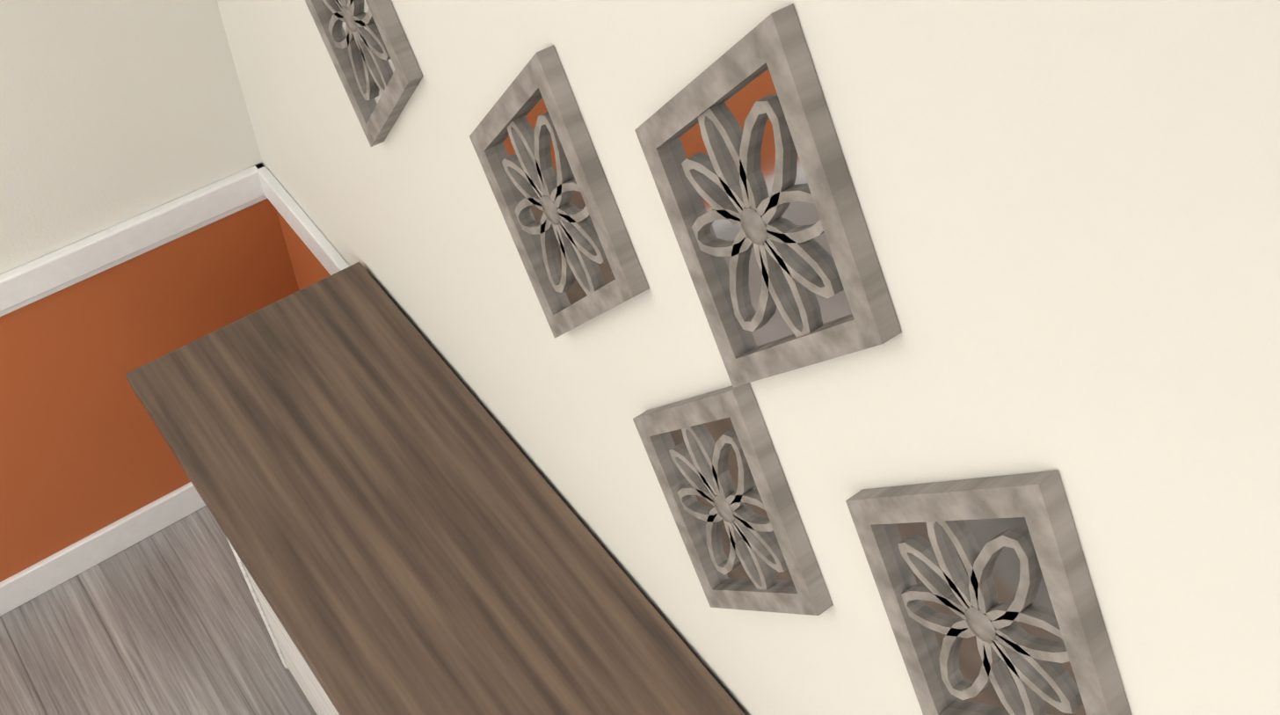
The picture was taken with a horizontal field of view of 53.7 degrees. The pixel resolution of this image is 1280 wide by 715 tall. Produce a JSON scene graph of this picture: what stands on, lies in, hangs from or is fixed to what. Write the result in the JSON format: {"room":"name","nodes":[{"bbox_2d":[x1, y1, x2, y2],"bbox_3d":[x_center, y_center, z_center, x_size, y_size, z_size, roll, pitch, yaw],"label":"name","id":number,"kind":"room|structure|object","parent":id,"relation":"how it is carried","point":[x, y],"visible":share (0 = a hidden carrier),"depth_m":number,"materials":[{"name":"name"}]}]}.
{"room":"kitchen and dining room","nodes":[
{"label":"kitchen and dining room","id":0,"kind":"room"},
{"bbox_2d":[0,0,298,581],"bbox_3d":[-3.892,0.986,0.752,7.950,2.850,0.120,-30,56,-23],"label":"wall","id":1,"kind":"structure","parent":0,"point":[112,112],"depth_m":2.55,"materials":[{"name":"orange paint"}]},
{"bbox_2d":[0,168,260,616],"bbox_3d":[-3.905,1.680,1.426,7.830,0.925,0.022,-30,56,-23],"label":"wall trim","id":2,"kind":"structure","parent":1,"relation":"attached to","point":[60,269],"depth_m":2.59,"materials":[{"name":"white wood"}]},
{"bbox_2d":[0,505,317,714],"bbox_3d":[-1.805,4.137,0.020,8.230,0.080,7.400,-30,56,-23],"label":"floor","id":3,"kind":"structure","parent":0,"point":[168,620],"depth_m":2.93,"materials":[{"name":"grey wood"}]},
{"bbox_2d":[125,261,745,714],"bbox_3d":[-0.107,0.854,2.122,0.452,1.000,1.980,-30,56,-23],"label":"console","id":4,"kind":"object","parent":3,"relation":"on","point":[402,526],"visible":1,"depth_m":1.97,"materials":[{"name":"brown wood"}]},
{"bbox_2d":[216,0,1279,714],"bbox_3d":[0.823,0.818,0.949,0.120,2.850,5.160,-30,56,-23],"label":"wall","id":5,"kind":"structure","parent":0,"point":[1071,211],"depth_m":0.98,"materials":[{"name":"beige paint"}]},
{"bbox_2d":[246,162,349,275],"bbox_3d":[0.113,0.819,2.203,0.022,0.925,2.960,-30,56,-23],"label":"chair rail","id":6,"kind":"object","parent":5,"relation":"attached to","point":[268,186],"depth_m":2.54,"materials":[{"name":"white wood"}]},
{"bbox_2d":[305,0,422,146],"bbox_3d":[-0.396,-0.469,1.746,0.022,0.450,0.340,-30,56,-23],"label":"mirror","id":7,"kind":"object","parent":5,"relation":"attached to","point":[370,52],"visible":1,"depth_m":1.77,"materials":[{"name":"grey wood"}]},
{"bbox_2d":[469,44,649,338],"bbox_3d":[-0.101,-0.176,1.487,0.022,0.450,0.340,-30,56,-23],"label":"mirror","id":8,"kind":"object","parent":5,"relation":"attached to","point":[534,147],"visible":1,"depth_m":1.46,"materials":[{"name":"grey wood"}]},
{"bbox_2d":[632,382,833,615],"bbox_3d":[0.102,0.175,1.481,0.022,0.450,0.340,-30,56,-23],"label":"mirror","id":9,"kind":"object","parent":5,"relation":"attached to","point":[715,462],"visible":1,"depth_m":1.45,"materials":[{"name":"grey wood"}]},
{"bbox_2d":[634,3,901,386],"bbox_3d":[0.106,-0.120,1.134,0.022,0.450,0.340,-30,56,-23],"label":"mirror","id":10,"kind":"object","parent":5,"relation":"attached to","point":[741,148],"visible":1,"depth_m":1.10,"materials":[{"name":"grey wood"}]},
{"bbox_2d":[845,470,1131,714],"bbox_3d":[0.309,0.237,1.135,0.022,0.450,0.340,-30,56,-23],"label":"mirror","id":11,"kind":"object","parent":5,"relation":"attached to","point":[985,586],"visible":1,"depth_m":1.10,"materials":[{"name":"grey wood"}]}
]}

